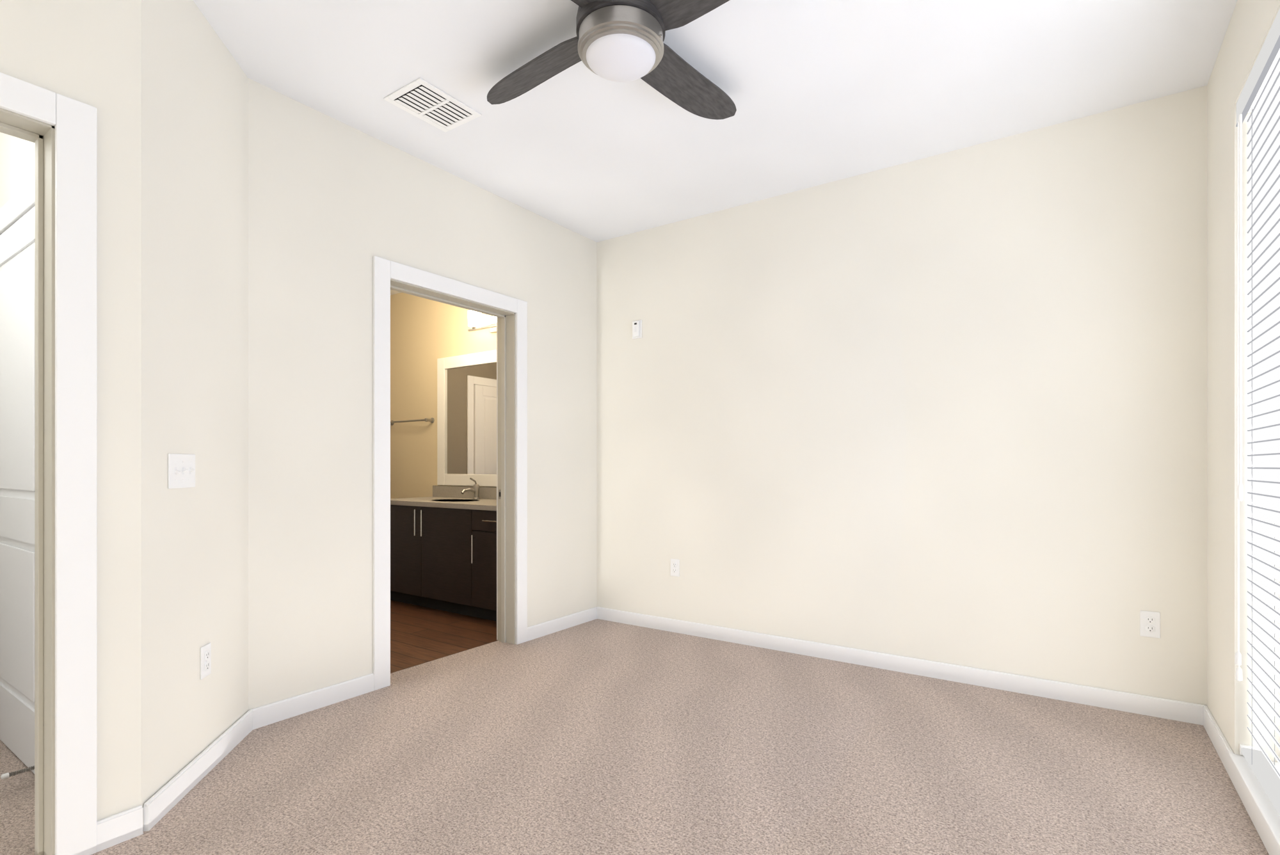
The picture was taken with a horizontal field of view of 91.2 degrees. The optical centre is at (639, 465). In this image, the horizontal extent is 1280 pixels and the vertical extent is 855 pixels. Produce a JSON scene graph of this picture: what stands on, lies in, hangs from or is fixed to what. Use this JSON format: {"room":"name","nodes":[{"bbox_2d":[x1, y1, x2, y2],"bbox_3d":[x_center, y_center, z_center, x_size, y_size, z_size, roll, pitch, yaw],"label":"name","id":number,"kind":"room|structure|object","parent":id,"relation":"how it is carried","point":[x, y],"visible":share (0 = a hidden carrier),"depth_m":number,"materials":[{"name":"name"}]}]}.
{"room":"empty bedroom","nodes":[
{"label":"empty bedroom","id":0,"kind":"room"},
{"bbox_2d":[0,0,60,94],"bbox_3d":[-1.995,-0.260,1.326,0.150,2.740,1.125,0,0,35],"label":"wall","id":1,"kind":"structure","parent":0,"point":[29,41],"depth_m":1.70,"materials":[{"name":"paint"}]},
{"bbox_2d":[0,72,97,854],"bbox_3d":[-1.933,0.041,1.415,0.186,2.138,1.059,0,0,35],"label":"door frame","id":2,"kind":"structure","parent":1,"relation":"attached to","point":[59,130],"depth_m":1.76,"materials":[{"name":"paint"}]},
{"bbox_2d":[0,0,275,821],"bbox_3d":[-2.094,-0.260,2.577,1.730,2.740,0.825,0,0,35],"label":"wall","id":3,"kind":"structure","parent":0,"point":[178,97],"depth_m":2.10,"materials":[{"name":"paint"}]},
{"bbox_2d":[0,177,34,779],"bbox_3d":[-2.434,0.043,2.391,1.044,2.133,0.135,0,0,35],"label":"hall door","id":4,"kind":"structure","parent":3,"relation":"in","point":[17,474],"depth_m":2.37,"materials":[{"name":"white wood"}]},
{"bbox_2d":[167,453,195,488],"bbox_3d":[-1.541,0.017,2.122,0.019,0.115,0.166,0,0,-11],"label":"light switch","id":5,"kind":"object","parent":3,"relation":"attached to","point":[181,470],"visible":1,"depth_m":2.11,"materials":[{"name":"white plastic"}]},
{"bbox_2d":[200,642,211,679],"bbox_3d":[-1.575,0.708,2.278,0.009,0.115,0.070,0,0,-11],"label":"outlet","id":6,"kind":"object","parent":3,"relation":"attached to","point":[205,660],"visible":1,"depth_m":2.27,"materials":[{"name":"white plastic"}]},
{"bbox_2d":[96,606,1233,852],"bbox_3d":[0.210,1.067,2.398,3.330,0.085,2.989,0,0,35],"label":"baseboard","id":7,"kind":"structure","parent":3,"relation":"attached to","point":[148,816],"depth_m":2.93,"materials":[{"name":"white wood"}]},
{"bbox_2d":[275,91,596,702],"bbox_3d":[-1.012,-0.260,3.692,0.150,2.740,2.240,0,0,35],"label":"wall","id":8,"kind":"structure","parent":0,"point":[351,201],"depth_m":3.06,"materials":[{"name":"paint"}]},
{"bbox_2d":[373,256,527,690],"bbox_3d":[-1.087,0.036,3.582,0.186,2.148,1.055,0,0,35],"label":"door frame","id":9,"kind":"structure","parent":8,"relation":"attached to","point":[509,313],"depth_m":3.84,"materials":[{"name":"paint"}]},
{"bbox_2d":[390,600,497,673],"bbox_3d":[-2.145,1.140,4.471,2.600,0.060,2.240,0,0,35],"label":"floor","id":10,"kind":"structure","parent":0,"point":[420,635],"depth_m":4.14,"materials":[{"name":"brown wood"}]},
{"bbox_2d":[390,503,496,621],"bbox_3d":[-1.317,0.710,4.893,1.666,0.800,0.604,0,0,35],"label":"bathroom vanity","id":11,"kind":"object","parent":10,"relation":"on","point":[443,548],"depth_m":4.67,"materials":[{"name":"brown wood"}]},
{"bbox_2d":[390,495,496,508],"bbox_3d":[-1.310,0.292,4.898,1.696,0.035,0.588,0,0,35],"label":"countertop","id":12,"kind":"structure","parent":11,"relation":"on","point":[434,500],"depth_m":4.86,"materials":[{"name":"beige stone"}]},
{"bbox_2d":[0,618,1269,854],"bbox_3d":[-0.472,1.140,2.138,4.600,0.060,4.190,0,0,35],"label":"floor","id":13,"kind":"structure","parent":0,"point":[596,736],"depth_m":2.29,"materials":[{"name":"beige carpet"}]},
{"bbox_2d":[193,0,1237,295],"bbox_3d":[-1.234,-1.690,2.662,6.450,0.120,4.490,0,0,35],"label":"ceiling","id":14,"kind":"structure","parent":0,"point":[819,92],"depth_m":2.67,"materials":[{"name":"paint"}]},
{"bbox_2d":[383,77,481,132],"bbox_3d":[-0.935,-1.624,2.842,0.260,0.012,0.335,0,0,35],"label":"ceiling vent","id":15,"kind":"object","parent":14,"relation":"in","point":[420,98],"visible":1,"depth_m":2.82,"materials":[{"name":"white plastic"}]},
{"bbox_2d":[487,0,736,119],"bbox_3d":[-0.067,-1.504,2.188,1.060,0.251,1.060,0,0,-5],"label":"ceiling fan","id":16,"kind":"object","parent":14,"relation":"hanging from","point":[618,40],"visible":1,"depth_m":2.18,"materials":[{"name":"silver metal"}]},
{"bbox_2d":[390,85,1207,705],"bbox_3d":[-0.005,-0.260,4.451,6.450,2.740,0.150,0,0,35],"label":"wall","id":17,"kind":"structure","parent":0,"point":[948,407],"depth_m":3.31,"materials":[{"name":"paint"}]},
{"bbox_2d":[390,417,434,425],"bbox_3d":[-2.134,-0.410,5.776,0.648,0.048,0.078,0,0,35],"label":"towel rail","id":18,"kind":"object","parent":17,"relation":"attached to","point":[431,420],"visible":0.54,"depth_m":5.67,"materials":[{"name":"silver metal"}]},
{"bbox_2d":[432,485,496,497],"bbox_3d":[-1.149,0.225,5.132,1.696,0.100,0.020,0,0,35],"label":"backsplash","id":19,"kind":"structure","parent":17,"relation":"attached to","point":[475,491],"depth_m":5.35,"materials":[{"name":"beige stone"}]},
{"bbox_2d":[437,350,496,486],"bbox_3d":[-1.222,-0.390,5.179,1.380,1.120,0.028,0,0,35],"label":"bathroom mirror","id":20,"kind":"object","parent":17,"relation":"attached to","point":[466,417],"visible":0.5,"depth_m":5.35,"materials":[{"name":"white mirror"}]},
{"bbox_2d":[467,310,496,332],"bbox_3d":[-1.225,-1.186,5.103,0.440,0.172,0.158,0,0,35],"label":"sconce","id":21,"kind":"object","parent":17,"relation":"attached to","point":[474,320],"visible":0.5,"depth_m":5.13,"materials":[{"name":"silver metal"}]},
{"bbox_2d":[632,320,641,339],"bbox_3d":[-0.025,-0.950,4.359,0.080,0.124,0.024,0,0,35],"label":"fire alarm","id":22,"kind":"object","parent":17,"relation":"attached to","point":[637,329],"visible":1,"depth_m":4.35,"materials":[{"name":"white plastic"}]},
{"bbox_2d":[670,558,679,576],"bbox_3d":[0.233,0.680,4.191,0.070,0.115,0.009,0,0,35],"label":"electrical outlet","id":23,"kind":"object","parent":17,"relation":"attached to","point":[674,567],"visible":1,"depth_m":4.18,"materials":[{"name":"white plastic"}]},
{"bbox_2d":[1139,610,1160,638],"bbox_3d":[2.270,0.705,2.791,0.070,0.115,0.009,0,0,35],"label":"electrical outlet","id":24,"kind":"object","parent":17,"relation":"attached to","point":[1149,624],"visible":1,"depth_m":2.79,"materials":[{"name":"white plastic"}]},
{"bbox_2d":[1207,0,1279,762],"bbox_3d":[1.333,-0.260,0.898,0.220,2.740,4.190,0,0,35],"label":"wall","id":25,"kind":"structure","parent":0,"point":[1229,697],"depth_m":2.30,"materials":[{"name":"paint"}]},
{"bbox_2d":[1228,753,1279,854],"bbox_3d":[1.615,1.067,1.402,0.146,0.085,1.940,0,0,35],"label":"window sill","id":26,"kind":"structure","parent":25,"relation":"attached to","point":[1263,815],"depth_m":1.95,"materials":[{"name":"white wood"}]},
{"bbox_2d":[1234,8,1279,816],"bbox_3d":[1.596,-0.133,1.421,0.082,2.306,1.926,0,0,35],"label":"window blinds","id":27,"kind":"object","parent":25,"relation":"attached to","point":[1259,98],"visible":1,"depth_m":2.04,"materials":[{"name":"white plastic"}]}
]}

